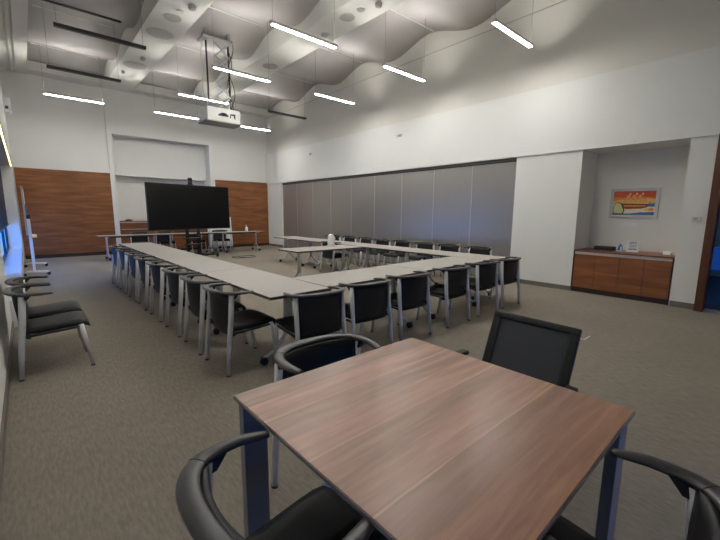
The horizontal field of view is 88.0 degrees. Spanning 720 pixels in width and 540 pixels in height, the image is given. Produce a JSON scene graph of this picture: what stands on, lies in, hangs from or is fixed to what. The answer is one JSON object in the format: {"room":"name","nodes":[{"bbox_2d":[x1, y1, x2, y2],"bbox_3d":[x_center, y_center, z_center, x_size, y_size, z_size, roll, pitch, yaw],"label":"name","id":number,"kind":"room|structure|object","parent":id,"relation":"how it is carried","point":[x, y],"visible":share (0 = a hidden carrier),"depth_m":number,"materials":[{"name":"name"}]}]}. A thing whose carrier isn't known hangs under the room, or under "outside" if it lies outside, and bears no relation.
{"room":"conference room","nodes":[
{"label":"conference room","id":0,"kind":"room"},
{"bbox_2d":[0,78,23,429],"bbox_3d":[-5.099,-2.417,4.267,1.270,6.400,18.050,-7,12,-41],"label":"wall","id":1,"kind":"structure","parent":0,"point":[13,229],"depth_m":8.24,"materials":[{"name":"paint"}]},
{"bbox_2d":[0,169,9,262],"bbox_3d":[-7.419,-1.290,7.592,0.105,2.400,8.630,-7,12,-41],"label":"window","id":2,"kind":"structure","parent":1,"relation":"in","point":[4,223],"depth_m":9.31,"materials":[{"name":"blue glass"}]},
{"bbox_2d":[0,169,7,229],"bbox_3d":[-8.294,-1.814,8.556,0.010,1.650,5.880,-7,12,-41],"label":"blind","id":3,"kind":"object","parent":2,"relation":"attached to","point":[3,215],"depth_m":9.36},
{"bbox_2d":[0,123,11,165],"bbox_3d":[-7.221,-2.488,7.598,0.040,0.026,8.500,-7,12,-41],"label":"strip light","id":4,"kind":"object","parent":1,"relation":"attached to","point":[1,130],"visible":1,"depth_m":7.08,"materials":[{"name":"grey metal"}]},
{"bbox_2d":[0,321,13,506],"bbox_3d":[-1.659,1.200,1.681,0.025,0.090,8.400,-7,12,-41],"label":"baseboard","id":5,"kind":"structure","parent":1,"relation":"attached to","point":[9,364],"depth_m":2.68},
{"bbox_2d":[2,97,11,113],"bbox_3d":[-9.071,-4.230,9.577,0.140,0.360,0.208,-7,12,-41],"label":"wall speaker","id":6,"kind":"object","parent":1,"relation":"attached to","point":[6,101],"visible":0.99,"depth_m":9.51,"materials":[{"name":"white plastic"}]},
{"bbox_2d":[0,0,27,74],"bbox_3d":[-4.361,-5.173,4.286,0.770,0.950,17.350,-7,12,-41],"label":"trim","id":7,"kind":"structure","parent":1,"relation":"attached to","point":[13,13],"depth_m":8.55,"materials":[{"name":"paint"}]},
{"bbox_2d":[4,249,23,327],"bbox_3d":[-7.336,0.059,7.905,0.280,0.360,8.600,-7,12,-41],"label":"trim","id":8,"kind":"structure","parent":1,"relation":"attached to","point":[14,263],"depth_m":7.46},
{"bbox_2d":[27,0,143,75],"bbox_3d":[-3.217,-5.151,4.982,1.850,0.310,16.850,-7,12,-41],"label":"ceiling panel","id":9,"kind":"object","parent":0,"point":[65,48],"visible":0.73,"depth_m":9.06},
{"bbox_2d":[39,49,104,103],"bbox_3d":[-7.759,-5.268,10.056,1.354,1.236,0.076,-7,12,-41],"label":"pendant lamp","id":10,"kind":"object","parent":9,"relation":"hanging from","point":[43,92],"visible":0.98,"depth_m":10.08,"materials":[{"name":"white"}]},
{"bbox_2d":[44,93,102,103],"bbox_3d":[-7.763,-4.661,10.150,1.280,0.007,0.065,-7,12,-41],"label":"diffuser","id":11,"kind":"object","parent":10,"relation":"attached to","point":[53,94],"depth_m":10.11,"materials":[{"name":"white"}]},
{"bbox_2d":[42,7,120,82],"bbox_3d":[-6.162,-5.004,8.283,1.354,1.280,0.076,-7,12,-41],"label":"pendant lamp","id":12,"kind":"object","parent":9,"relation":"hanging from","point":[118,80],"visible":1,"depth_m":8.32,"materials":[{"name":"grey metal"}]},
{"bbox_2d":[49,68,118,82],"bbox_3d":[-6.167,-4.375,8.381,1.280,0.007,0.065,-7,12,-41],"label":"diffuser","id":13,"kind":"object","parent":12,"relation":"attached to","point":[59,69],"depth_m":8.37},
{"bbox_2d":[42,0,120,22],"bbox_3d":[-5.822,-5.444,7.841,1.360,0.030,0.060,-7,12,-41],"label":"rail","id":14,"kind":"object","parent":9,"relation":"attached to","point":[49,1],"visible":1,"depth_m":7.81,"materials":[{"name":"grey metal"}]},
{"bbox_2d":[53,0,145,49],"bbox_3d":[-4.539,-4.729,6.482,1.354,1.311,0.076,-7,12,-41],"label":"pendant lamp","id":15,"kind":"object","parent":9,"relation":"hanging from","point":[55,24],"visible":1,"depth_m":6.52,"materials":[{"name":"grey metal"}]},
{"bbox_2d":[56,26,143,49],"bbox_3d":[-4.543,-4.085,6.582,1.280,0.007,0.065,-7,12,-41],"label":"diffuser","id":16,"kind":"object","parent":15,"relation":"attached to","point":[68,28],"depth_m":6.54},
{"bbox_2d":[0,69,266,258],"bbox_3d":[-7.570,-3.933,13.935,10.600,6.400,0.950,-7,12,-41],"label":"wall","id":17,"kind":"structure","parent":0,"point":[122,137],"depth_m":12.96,"materials":[{"name":"paint"}]},
{"bbox_2d":[14,167,116,258],"bbox_3d":[-9.379,-1.806,12.045,2.400,2.749,0.035,-7,12,-41],"label":"wood wall panel","id":18,"kind":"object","parent":17,"relation":"attached to","point":[66,209],"depth_m":11.97,"materials":[{"name":"brown wood"}]},
{"bbox_2d":[27,60,270,117],"bbox_3d":[-6.747,-6.606,13.330,7.850,0.920,0.500,-7,12,-41],"label":"trim","id":19,"kind":"structure","parent":17,"relation":"attached to","point":[34,68],"depth_m":12.60,"materials":[{"name":"paint"}]},
{"bbox_2d":[215,180,268,247],"bbox_3d":[-4.970,-2.376,15.932,2.330,2.749,0.035,-7,12,-41],"label":"wall panel","id":20,"kind":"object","parent":17,"relation":"attached to","point":[248,201],"depth_m":16.04,"materials":[{"name":"brown wood"}]},
{"bbox_2d":[140,0,318,93],"bbox_3d":[-1.224,-5.409,6.739,1.910,0.310,16.850,-7,12,-41],"label":"ceiling panel","id":21,"kind":"object","parent":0,"point":[245,21],"visible":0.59,"depth_m":9.20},
{"bbox_2d":[152,75,198,118],"bbox_3d":[-5.814,-5.520,11.770,1.354,1.236,0.076,-7,12,-41],"label":"pendant lamp","id":22,"kind":"object","parent":21,"relation":"hanging from","point":[156,111],"visible":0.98,"depth_m":11.80,"materials":[{"name":"white"}]},
{"bbox_2d":[176,50,228,103],"bbox_3d":[-4.217,-5.256,9.998,1.354,1.280,0.076,-7,12,-41],"label":"pendant lamp","id":23,"kind":"object","parent":21,"relation":"hanging from","point":[178,92],"visible":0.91,"depth_m":9.96,"materials":[{"name":"white"}]},
{"bbox_2d":[179,94,227,103],"bbox_3d":[-4.222,-4.627,10.095,1.280,0.007,0.065,-7,12,-41],"label":"diffuser","id":24,"kind":"object","parent":23,"relation":"attached to","point":[189,95],"depth_m":10.03,"materials":[{"name":"white"}]},
{"bbox_2d":[197,27,242,128],"bbox_3d":[-3.503,-4.714,9.237,0.920,2.120,0.580,-7,12,-41],"label":"ceiling projector","id":25,"kind":"object","parent":21,"relation":"hanging from","point":[209,115],"visible":0.97,"depth_m":9.16,"materials":[{"name":"white plastic"}]},
{"bbox_2d":[198,118,242,128],"bbox_3d":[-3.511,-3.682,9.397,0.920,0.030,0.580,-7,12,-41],"label":"projector","id":26,"kind":"object","parent":25,"relation":"on","point":[217,122],"depth_m":9.29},
{"bbox_2d":[211,4,271,81],"bbox_3d":[-2.594,-4.981,8.197,1.354,1.311,0.076,-7,12,-41],"label":"pendant lamp","id":27,"kind":"object","parent":21,"relation":"hanging from","point":[222,68],"visible":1,"depth_m":8.23,"materials":[{"name":"white"}]},
{"bbox_2d":[215,67,269,81],"bbox_3d":[-2.599,-4.337,8.297,1.280,0.007,0.065,-7,12,-41],"label":"diffuser","id":28,"kind":"object","parent":27,"relation":"attached to","point":[220,68],"depth_m":8.26,"materials":[{"name":"white"}]},
{"bbox_2d":[269,0,337,48],"bbox_3d":[-0.938,-4.692,6.361,1.354,1.324,0.076,-7,12,-41],"label":"pendant lamp","id":29,"kind":"object","parent":21,"relation":"hanging from","point":[272,22],"visible":1,"depth_m":6.43,"materials":[{"name":"white"}]},
{"bbox_2d":[272,24,335,47],"bbox_3d":[-0.942,-4.041,6.461,1.280,0.007,0.065,-7,12,-41],"label":"diffuser","id":30,"kind":"object","parent":29,"relation":"attached to","point":[281,26],"depth_m":6.43,"materials":[{"name":"white"}]},
{"bbox_2d":[0,245,719,539],"bbox_3d":[-0.014,0.081,9.599,15.400,0.101,18.550,-7,12,-41],"label":"floor","id":31,"kind":"structure","parent":0,"point":[99,451],"depth_m":3.12,"materials":[{"name":"carpet"}]},
{"bbox_2d":[20,186,50,275],"bbox_3d":[-8.044,-0.976,9.133,0.490,2.020,1.940,-7,12,-41],"label":"whiteboard","id":32,"kind":"object","parent":31,"relation":"on","point":[26,217],"visible":0.98,"depth_m":8.47,"materials":[{"name":"metal"}]},
{"bbox_2d":[4,276,84,348],"bbox_3d":[-3.391,0.469,4.043,0.601,0.788,0.592,-7,12,-40],"label":"armchair","id":33,"kind":"object","parent":31,"relation":"on","point":[65,306],"visible":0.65,"depth_m":3.99,"materials":[{"name":"grey leather"}]},
{"bbox_2d":[2,283,95,381],"bbox_3d":[-2.992,0.540,3.600,0.601,0.788,0.592,-7,12,-41],"label":"armchair","id":34,"kind":"object","parent":31,"relation":"on","point":[65,321],"visible":1,"depth_m":3.43,"materials":[{"name":"grey leather"}]},
{"bbox_2d":[108,245,130,286],"bbox_3d":[-4.813,-0.110,7.713,0.601,0.788,0.592,-7,12,-41],"label":"armchair","id":35,"kind":"object","parent":31,"relation":"on","point":[116,257],"visible":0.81,"depth_m":7.44,"materials":[{"name":"grey leather"}]},
{"bbox_2d":[95,233,164,260],"bbox_3d":[-7.271,-0.748,11.876,1.790,0.740,0.700,-8,12,-42],"label":"meeting table","id":36,"kind":"object","parent":31,"relation":"on","point":[157,234],"visible":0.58,"depth_m":11.55,"materials":[{"name":"grey laminate"}]},
{"bbox_2d":[115,248,150,292],"bbox_3d":[-4.295,-0.017,7.138,0.601,0.788,0.592,-7,11,-40],"label":"armchair","id":37,"kind":"object","parent":31,"relation":"on","point":[124,266],"visible":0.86,"depth_m":6.84,"materials":[{"name":"grey leather"}]},
{"bbox_2d":[130,232,149,254],"bbox_3d":[-7.383,-0.881,12.576,0.592,0.788,0.601,-7,11,-39],"label":"armchair","id":38,"kind":"object","parent":31,"relation":"on","point":[132,239],"visible":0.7,"depth_m":12.68,"materials":[{"name":"grey leather"}]},
{"bbox_2d":[124,252,165,301],"bbox_3d":[-3.716,0.086,6.496,0.601,0.788,0.592,-7,12,-41],"label":"armchair","id":39,"kind":"object","parent":31,"relation":"on","point":[133,263],"visible":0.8,"depth_m":6.23,"materials":[{"name":"grey leather"}]},
{"bbox_2d":[119,242,170,276],"bbox_3d":[-4.742,-0.169,8.256,0.680,0.740,1.798,-7,12,-41],"label":"meeting table","id":40,"kind":"object","parent":31,"relation":"on","point":[136,246],"visible":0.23,"depth_m":8.13,"materials":[{"name":"grey laminate"}]},
{"bbox_2d":[133,256,166,310],"bbox_3d":[-3.250,0.170,5.981,0.601,0.788,0.592,-7,12,-40],"label":"armchair","id":41,"kind":"object","parent":31,"relation":"on","point":[143,268],"visible":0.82,"depth_m":5.70,"materials":[{"name":"grey leather"}]},
{"bbox_2d":[155,231,175,248],"bbox_3d":[-6.809,-0.956,13.083,0.592,0.788,0.601,-7,12,-40],"label":"armchair","id":42,"kind":"object","parent":31,"relation":"on","point":[160,239],"visible":0.8,"depth_m":13.12,"materials":[{"name":"grey leather"}]},
{"bbox_2d":[146,261,185,321],"bbox_3d":[-2.711,0.266,5.383,0.601,0.788,0.592,-7,12,-41],"label":"armchair","id":43,"kind":"object","parent":31,"relation":"on","point":[157,276],"visible":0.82,"depth_m":5.11,"materials":[{"name":"grey leather"}]},
{"bbox_2d":[120,221,213,250],"bbox_3d":[-7.298,-1.316,14.239,3.200,1.140,0.566,-7,12,-41],"label":"credenza","id":44,"kind":"object","parent":31,"relation":"on","point":[126,227],"visible":0.38,"depth_m":13.57,"materials":[{"name":"brown wood"}]},
{"bbox_2d":[136,248,202,299],"bbox_3d":[-3.545,0.045,6.929,0.680,0.740,1.798,-7,12,-41],"label":"meeting table","id":45,"kind":"object","parent":31,"relation":"on","point":[163,253],"visible":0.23,"depth_m":6.73,"materials":[{"name":"grey laminate"}]},
{"bbox_2d":[161,267,207,336],"bbox_3d":[-2.172,0.362,4.786,0.601,0.788,0.592,-7,12,-41],"label":"armchair","id":46,"kind":"object","parent":31,"relation":"on","point":[174,284],"visible":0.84,"depth_m":4.52,"materials":[{"name":"grey leather"}]},
{"bbox_2d":[144,182,229,256],"bbox_3d":[-5.412,-1.553,11.998,0.779,2.320,2.680,7,11,38],"label":"television","id":47,"kind":"object","parent":31,"relation":"on","point":[168,206],"visible":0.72,"depth_m":11.81,"materials":[{"name":"black plastic"}]},
{"bbox_2d":[159,232,218,252],"bbox_3d":[-5.928,-0.922,13.061,1.790,0.740,0.700,-8,12,-42],"label":"meeting table","id":48,"kind":"object","parent":31,"relation":"on","point":[192,233],"visible":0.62,"depth_m":12.90,"materials":[{"name":"grey laminate"}]},
{"bbox_2d":[189,230,206,252],"bbox_3d":[-6.040,-1.055,13.760,0.592,0.788,0.601,-8,12,-43],"label":"armchair","id":49,"kind":"object","parent":31,"relation":"on","point":[190,231],"visible":0.6,"depth_m":13.77,"materials":[{"name":"grey leather"}]},
{"bbox_2d":[161,256,249,322],"bbox_3d":[-2.347,0.259,5.602,0.680,0.740,1.798,-7,12,-41],"label":"meeting table","id":50,"kind":"object","parent":31,"relation":"on","point":[201,264],"visible":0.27,"depth_m":5.39,"materials":[{"name":"grey laminate"}]},
{"bbox_2d":[180,274,247,354],"bbox_3d":[-1.674,0.451,4.234,0.601,0.788,0.592,-7,12,-40],"label":"armchair","id":51,"kind":"object","parent":31,"relation":"on","point":[195,302],"visible":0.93,"depth_m":3.99,"materials":[{"name":"metal"}]},
{"bbox_2d":[207,217,232,248],"bbox_3d":[-5.660,-1.481,14.954,0.960,1.275,0.496,-7,12,-41],"label":"board","id":52,"kind":"object","parent":31,"relation":"on","point":[229,236],"visible":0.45,"depth_m":14.88,"materials":[{"name":"paper"}]},
{"bbox_2d":[212,230,230,251],"bbox_3d":[-5.345,-1.145,14.373,0.592,0.788,0.601,-7,11,-40],"label":"armchair","id":53,"kind":"object","parent":31,"relation":"on","point":[215,237],"visible":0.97,"depth_m":14.39,"materials":[{"name":"grey leather"}]},
{"bbox_2d":[202,283,277,376],"bbox_3d":[-1.208,0.535,3.717,0.601,0.788,0.592,-7,12,-42],"label":"armchair","id":54,"kind":"object","parent":31,"relation":"on","point":[220,304],"visible":0.94,"depth_m":3.54,"materials":[{"name":"grey leather"}]},
{"bbox_2d":[217,231,264,252],"bbox_3d":[-4.584,-1.096,14.245,1.790,0.740,0.700,-8,12,-42],"label":"meeting table","id":55,"kind":"object","parent":31,"relation":"on","point":[227,232],"visible":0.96,"depth_m":14.12,"materials":[{"name":"metal"}]},
{"bbox_2d":[200,268,330,365],"bbox_3d":[-1.150,0.473,4.275,0.680,0.740,1.798,-7,12,-41],"label":"meeting table","id":56,"kind":"object","parent":31,"relation":"on","point":[267,285],"visible":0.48,"depth_m":3.93,"materials":[{"name":"grey laminate"}]},
{"bbox_2d":[175,430,388,539],"bbox_3d":[-0.174,0.945,1.114,0.601,0.788,0.592,-8,12,-43],"label":"armchair","id":57,"kind":"object","parent":31,"relation":"on","point":[322,513],"visible":0.99,"depth_m":1.19,"materials":[{"name":"leather"}]},
{"bbox_2d":[274,236,324,265],"bbox_3d":[-1.786,-0.568,10.967,0.680,0.740,1.770,-7,12,-41],"label":"meeting table","id":58,"kind":"object","parent":31,"relation":"on","point":[288,238],"visible":0.77,"depth_m":10.77,"materials":[{"name":"grey laminate"}]},
{"bbox_2d":[273,286,346,363],"bbox_3d":[-0.482,0.555,3.621,0.592,0.788,0.601,-7,11,-39],"label":"armchair","id":59,"kind":"object","parent":31,"relation":"on","point":[316,314],"visible":0.9,"depth_m":3.41,"materials":[{"name":"grey leather"}]},
{"bbox_2d":[278,245,362,276],"bbox_3d":[-0.816,-0.109,8.050,1.700,0.740,0.740,-7,12,-41],"label":"meeting table","id":60,"kind":"object","parent":31,"relation":"on","point":[299,250],"visible":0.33,"depth_m":7.82,"materials":[{"name":"grey laminate"}]},
{"bbox_2d":[271,333,380,488],"bbox_3d":[-0.112,0.812,1.979,0.592,0.788,0.601,-7,11,-38],"label":"armchair","id":61,"kind":"object","parent":31,"relation":"on","point":[301,356],"visible":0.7,"depth_m":2.07,"materials":[{"name":"grey leather"}]},
{"bbox_2d":[319,241,348,271],"bbox_3d":[-0.657,-0.340,9.392,0.601,0.788,0.592,-7,11,-39],"label":"armchair","id":62,"kind":"object","parent":31,"relation":"on","point":[332,255],"visible":0.79,"depth_m":9.25,"materials":[{"name":"grey leather"}]},
{"bbox_2d":[307,239,368,270],"bbox_3d":[-0.602,-0.356,9.655,0.680,0.740,1.770,-7,12,-41],"label":"meeting table","id":63,"kind":"object","parent":31,"relation":"on","point":[316,241],"visible":0.56,"depth_m":9.24,"materials":[{"name":"grey laminate"}]},
{"bbox_2d":[339,236,357,261],"bbox_3d":[-0.441,-0.627,11.250,0.601,0.788,0.592,-8,12,-43],"label":"armchair","id":64,"kind":"object","parent":31,"relation":"on","point":[346,238],"visible":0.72,"depth_m":11.35,"materials":[{"name":"grey leather"}]},
{"bbox_2d":[292,265,427,332],"bbox_3d":[0.044,0.415,4.706,1.668,0.740,0.720,-8,12,-42],"label":"meeting table","id":65,"kind":"object","parent":31,"relation":"on","point":[363,275],"visible":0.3,"depth_m":4.59,"materials":[{"name":"grey laminate"}]},
{"bbox_2d":[348,237,373,266],"bbox_3d":[0.046,-0.540,10.711,0.601,0.788,0.592,-7,11,-39],"label":"armchair","id":66,"kind":"object","parent":31,"relation":"on","point":[362,239],"visible":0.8,"depth_m":10.70,"materials":[{"name":"grey leather"}]},
{"bbox_2d":[338,278,392,343],"bbox_3d":[0.000,0.482,4.112,0.592,0.788,0.601,-7,11,-40],"label":"armchair","id":67,"kind":"object","parent":31,"relation":"on","point":[368,301],"visible":0.84,"depth_m":3.89,"materials":[{"name":"grey leather"}]},
{"bbox_2d":[364,238,390,266],"bbox_3d":[0.497,-0.459,10.211,0.601,0.788,0.592,-8,12,-43],"label":"armchair","id":68,"kind":"object","parent":31,"relation":"on","point":[381,241],"visible":0.81,"depth_m":10.21,"materials":[{"name":"grey leather"}]},
{"bbox_2d":[350,244,425,267],"bbox_3d":[0.582,-0.145,8.343,0.680,0.740,1.770,-7,12,-41],"label":"meeting table","id":69,"kind":"object","parent":31,"relation":"on","point":[367,246],"visible":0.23,"depth_m":8.18,"materials":[{"name":"grey laminate"}]},
{"bbox_2d":[383,240,410,265],"bbox_3d":[0.977,-0.373,9.680,0.601,0.788,0.592,-7,12,-41],"label":"armchair","id":70,"kind":"object","parent":31,"relation":"on","point":[401,243],"visible":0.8,"depth_m":9.66,"materials":[{"name":"grey leather"}]},
{"bbox_2d":[371,271,431,340],"bbox_3d":[0.526,0.406,4.628,0.592,0.788,0.601,-7,12,-41],"label":"armchair","id":71,"kind":"object","parent":31,"relation":"on","point":[413,291],"visible":0.87,"depth_m":4.40,"materials":[{"name":"grey leather"}]},
{"bbox_2d":[408,241,434,274],"bbox_3d":[1.475,-0.284,9.127,0.601,0.788,0.592,-7,12,-41],"label":"armchair","id":72,"kind":"object","parent":31,"relation":"on","point":[422,245],"visible":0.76,"depth_m":9.11,"materials":[{"name":"grey leather"}]},
{"bbox_2d":[233,337,634,539],"bbox_3d":[0.257,0.894,1.488,1.076,0.780,1.086,-7,12,-41],"label":"table","id":73,"kind":"object","parent":31,"relation":"on","point":[423,440],"visible":1,"depth_m":1.25,"materials":[{"name":"brown wood"}]},
{"bbox_2d":[388,256,485,318],"bbox_3d":[1.251,0.246,5.849,1.668,0.740,0.720,-8,12,-42],"label":"meeting table","id":74,"kind":"object","parent":31,"relation":"on","point":[445,262],"visible":0.51,"depth_m":5.67,"materials":[{"name":"grey laminate"}]},
{"bbox_2d":[416,264,470,327],"bbox_3d":[1.191,0.320,5.215,0.592,0.788,0.601,-8,12,-42],"label":"armchair","id":75,"kind":"object","parent":31,"relation":"on","point":[456,280],"visible":0.93,"depth_m":5.00,"materials":[{"name":"grey leather"}]},
{"bbox_2d":[431,243,459,275],"bbox_3d":[1.954,-0.199,8.597,0.601,0.788,0.592,-8,12,-43],"label":"armchair","id":76,"kind":"object","parent":31,"relation":"on","point":[443,246],"visible":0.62,"depth_m":8.72,"materials":[{"name":"grey leather"}]},
{"bbox_2d":[407,249,508,299],"bbox_3d":[1.766,0.067,7.031,0.680,0.740,1.770,-7,12,-41],"label":"meeting table","id":77,"kind":"object","parent":31,"relation":"on","point":[428,252],"visible":0.49,"depth_m":6.91,"materials":[{"name":"grey laminate"}]},
{"bbox_2d":[449,260,499,316],"bbox_3d":[1.789,0.238,5.769,0.592,0.788,0.601,-7,11,-40],"label":"armchair","id":78,"kind":"object","parent":31,"relation":"on","point":[486,278],"visible":0.91,"depth_m":5.54,"materials":[{"name":"grey leather"}]},
{"bbox_2d":[464,246,491,277],"bbox_3d":[2.473,-0.106,8.021,0.601,0.788,0.592,-8,12,-42],"label":"armchair","id":79,"kind":"object","parent":31,"relation":"on","point":[483,250],"visible":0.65,"depth_m":8.13,"materials":[{"name":"grey leather"}]},
{"bbox_2d":[474,257,521,308],"bbox_3d":[2.327,0.169,6.242,0.592,0.788,0.601,-7,12,-40],"label":"armchair","id":80,"kind":"object","parent":31,"relation":"on","point":[509,268],"visible":0.84,"depth_m":6.00,"materials":[{"name":"grey leather"}]},
{"bbox_2d":[455,310,581,391],"bbox_3d":[0.743,0.755,2.009,0.702,0.901,0.670,-7,11,-38],"label":"chair","id":81,"kind":"object","parent":31,"relation":"on","point":[546,351],"visible":0.34,"depth_m":2.11,"materials":[{"name":"fabric"}]},
{"bbox_2d":[570,248,674,304],"bbox_3d":[4.935,0.063,6.971,0.811,0.810,1.535,-7,12,-41],"label":"base cabinet","id":82,"kind":"object","parent":31,"relation":"on","point":[644,276],"visible":0.96,"depth_m":6.67,"materials":[{"name":"brown wood"}]},
{"bbox_2d":[574,248,674,258],"bbox_3d":[4.938,-0.325,6.910,0.811,0.025,1.535,-7,12,-41],"label":"countertop","id":83,"kind":"structure","parent":82,"relation":"on","point":[640,253],"depth_m":6.77,"materials":[{"name":"grey stone"}]},
{"bbox_2d":[594,245,615,250],"bbox_3d":[4.730,-0.423,7.201,0.124,0.075,0.340,-7,12,-40],"label":"speaker","id":84,"kind":"object","parent":83,"relation":"on","point":[596,247],"visible":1,"depth_m":7.14},
{"bbox_2d":[625,241,639,252],"bbox_3d":[5.018,-0.430,6.863,0.100,0.198,0.190,-7,12,-40],"label":"sign holder","id":85,"kind":"object","parent":83,"relation":"on","point":[632,246],"visible":1,"depth_m":6.87,"materials":[{"name":"white plastic"}]},
{"bbox_2d":[542,447,719,539],"bbox_3d":[0.636,0.962,1.046,0.592,0.788,0.601,-7,12,-41],"label":"armchair","id":86,"kind":"object","parent":31,"relation":"on","point":[702,511],"visible":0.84,"depth_m":1.04,"materials":[{"name":"grey leather"}]},
{"bbox_2d":[224,0,510,109],"bbox_3d":[0.968,-5.693,8.671,2.440,0.310,16.850,-7,12,-41],"label":"ceiling panel","id":87,"kind":"object","parent":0,"point":[405,22],"visible":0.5,"depth_m":9.50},
{"bbox_2d":[268,76,305,119],"bbox_3d":[-2.284,-5.506,11.703,1.354,1.280,0.076,-7,12,-41],"label":"pendant lamp","id":88,"kind":"object","parent":87,"relation":"hanging from","point":[269,110],"visible":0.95,"depth_m":11.76,"materials":[{"name":"grey metal"}]},
{"bbox_2d":[314,63,354,103],"bbox_3d":[-0.660,-5.231,9.902,1.354,1.311,0.076,-7,12,-41],"label":"pendant lamp","id":89,"kind":"object","parent":87,"relation":"hanging from","point":[315,92],"visible":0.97,"depth_m":9.86,"materials":[{"name":"white"}]},
{"bbox_2d":[315,94,353,103],"bbox_3d":[-0.665,-4.587,10.002,1.280,0.007,0.065,-7,12,-41],"label":"diffuser","id":90,"kind":"object","parent":89,"relation":"attached to","point":[324,95],"depth_m":10.00,"materials":[{"name":"white"}]},
{"bbox_2d":[382,18,425,81],"bbox_3d":[0.996,-4.942,8.065,1.354,1.324,0.076,-7,12,-41],"label":"pendant lamp","id":91,"kind":"object","parent":87,"relation":"hanging from","point":[388,66],"visible":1,"depth_m":8.08,"materials":[{"name":"white"}]},
{"bbox_2d":[384,66,424,81],"bbox_3d":[0.992,-4.291,8.166,1.280,0.007,0.065,-7,12,-41],"label":"diffuser","id":92,"kind":"object","parent":91,"relation":"attached to","point":[393,68],"depth_m":8.13,"materials":[{"name":"white"}]},
{"bbox_2d":[491,0,533,47],"bbox_3d":[2.626,-4.664,6.257,1.354,1.351,0.076,-7,12,-41],"label":"pendant lamp","id":93,"kind":"object","parent":87,"relation":"hanging from","point":[495,21],"visible":1,"depth_m":6.28,"materials":[{"name":"white"}]},
{"bbox_2d":[493,22,531,46],"bbox_3d":[2.621,-4.000,6.360,1.280,0.007,0.065,-7,12,-41],"label":"diffuser","id":94,"kind":"object","parent":93,"relation":"attached to","point":[500,25],"depth_m":6.31,"materials":[{"name":"white"}]},
{"bbox_2d":[265,45,719,305],"bbox_3d":[1.753,-2.093,10.491,0.935,3.950,18.250,-7,12,-40],"label":"wall","id":95,"kind":"structure","parent":0,"point":[653,124],"depth_m":7.26,"materials":[{"name":"paint"}]},
{"bbox_2d":[516,279,570,290],"bbox_3d":[3.733,0.286,7.831,0.022,0.090,1.290,-7,12,-40],"label":"baseboard","id":96,"kind":"structure","parent":95,"relation":"attached to","point":[536,283],"depth_m":7.70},
{"bbox_2d":[609,187,660,217],"bbox_3d":[5.191,-1.268,7.072,0.028,0.555,0.770,-7,12,-40],"label":"framed picture","id":97,"kind":"object","parent":95,"relation":"attached to","point":[628,202],"visible":1,"depth_m":7.05},
{"bbox_2d":[612,191,656,214],"bbox_3d":[5.194,-1.269,7.074,0.017,0.445,0.660,-7,12,-40],"label":"print","id":98,"kind":"object","parent":97,"relation":"attached to","point":[623,202],"depth_m":7.06},
{"bbox_2d":[669,300,693,308],"bbox_3d":[5.249,0.567,6.084,0.022,0.090,0.310,-7,12,-40],"label":"baseboard","id":99,"kind":"structure","parent":95,"relation":"attached to","point":[671,303],"depth_m":6.08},
{"bbox_2d":[693,134,719,312],"bbox_3d":[5.770,-0.626,5.350,0.352,2.680,1.166,-7,12,-41],"label":"door frame","id":100,"kind":"structure","parent":95,"relation":"in","point":[713,213],"depth_m":5.69,"materials":[{"name":"brown wood"}]},
{"bbox_2d":[266,0,719,275],"bbox_3d":[1.792,-3.310,10.329,0.855,6.395,18.250,-7,12,-40],"label":"wall","id":101,"kind":"structure","parent":0,"point":[572,40],"depth_m":9.01,"materials":[{"name":"paint"}]},
{"bbox_2d":[267,0,566,118],"bbox_3d":[1.644,-5.458,9.521,0.015,0.015,17.750,-7,12,-40],"label":"trim","id":102,"kind":"structure","parent":101,"relation":"attached to","point":[564,0],"depth_m":9.03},
{"bbox_2d":[710,214,719,276],"bbox_3d":[8.415,-1.032,7.699,5.100,2.800,3.000,-7,12,-41],"label":"wall","id":103,"kind":"structure","parent":0,"point":[717,241],"depth_m":9.12,"materials":[{"name":"paint"}]},
{"bbox_2d":[711,247,719,271],"bbox_3d":[9.304,-0.179,8.639,0.060,0.600,2.800,-7,12,-41],"label":"window","id":104,"kind":"structure","parent":103,"relation":"in","point":[715,266],"depth_m":9.20,"materials":[{"name":"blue glass"}]},
{"bbox_3d":[-1.760,-6.134,7.021,10.600,0.150,18.550,-7,12,-41],"label":"ceiling","id":105,"kind":"structure","parent":0,"visible":0},
{"bbox_2d":[104,0,214,89],"bbox_3d":[-2.231,-5.397,5.832,0.790,0.950,16.850,-7,12,-41],"label":"trim","id":106,"kind":"structure","parent":105,"relation":"attached to","point":[152,11],"depth_m":8.75,"materials":[{"name":"paint"}]},
{"bbox_2d":[123,61,146,69],"bbox_3d":[-6.178,-5.619,10.234,0.531,0.017,0.565,-7,12,-41],"label":"ceiling speaker","id":107,"kind":"object","parent":106,"relation":"attached to","point":[134,65],"visible":1,"depth_m":10.22,"materials":[{"name":"white plastic"}]},
{"bbox_2d":[146,28,173,39],"bbox_3d":[-4.492,-5.320,8.378,0.553,0.017,0.567,-7,12,-41],"label":"ceiling speaker","id":108,"kind":"object","parent":106,"relation":"attached to","point":[159,33],"visible":1,"depth_m":8.37,"materials":[{"name":"white plastic"}]},
{"bbox_2d":[163,13,181,22],"bbox_3d":[-3.879,-5.211,7.706,0.357,0.017,0.357,-7,12,-41],"label":"ceiling vent","id":109,"kind":"object","parent":106,"relation":"attached to","point":[170,17],"visible":1,"depth_m":7.68,"materials":[{"name":"white plastic"}]},
{"bbox_2d":[192,0,405,105],"bbox_3d":[-0.226,-5.657,7.600,0.760,0.950,16.850,-7,12,-41],"label":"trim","id":110,"kind":"structure","parent":105,"relation":"attached to","point":[283,48],"depth_m":9.01,"materials":[{"name":"paint"}]},
{"bbox_2d":[339,13,354,21],"bbox_3d":[-0.264,-5.175,7.637,0.337,0.017,0.337,-7,12,-41],"label":"ceiling vent","id":111,"kind":"object","parent":110,"relation":"attached to","point":[346,17],"visible":1,"depth_m":7.63,"materials":[{"name":"white plastic"}]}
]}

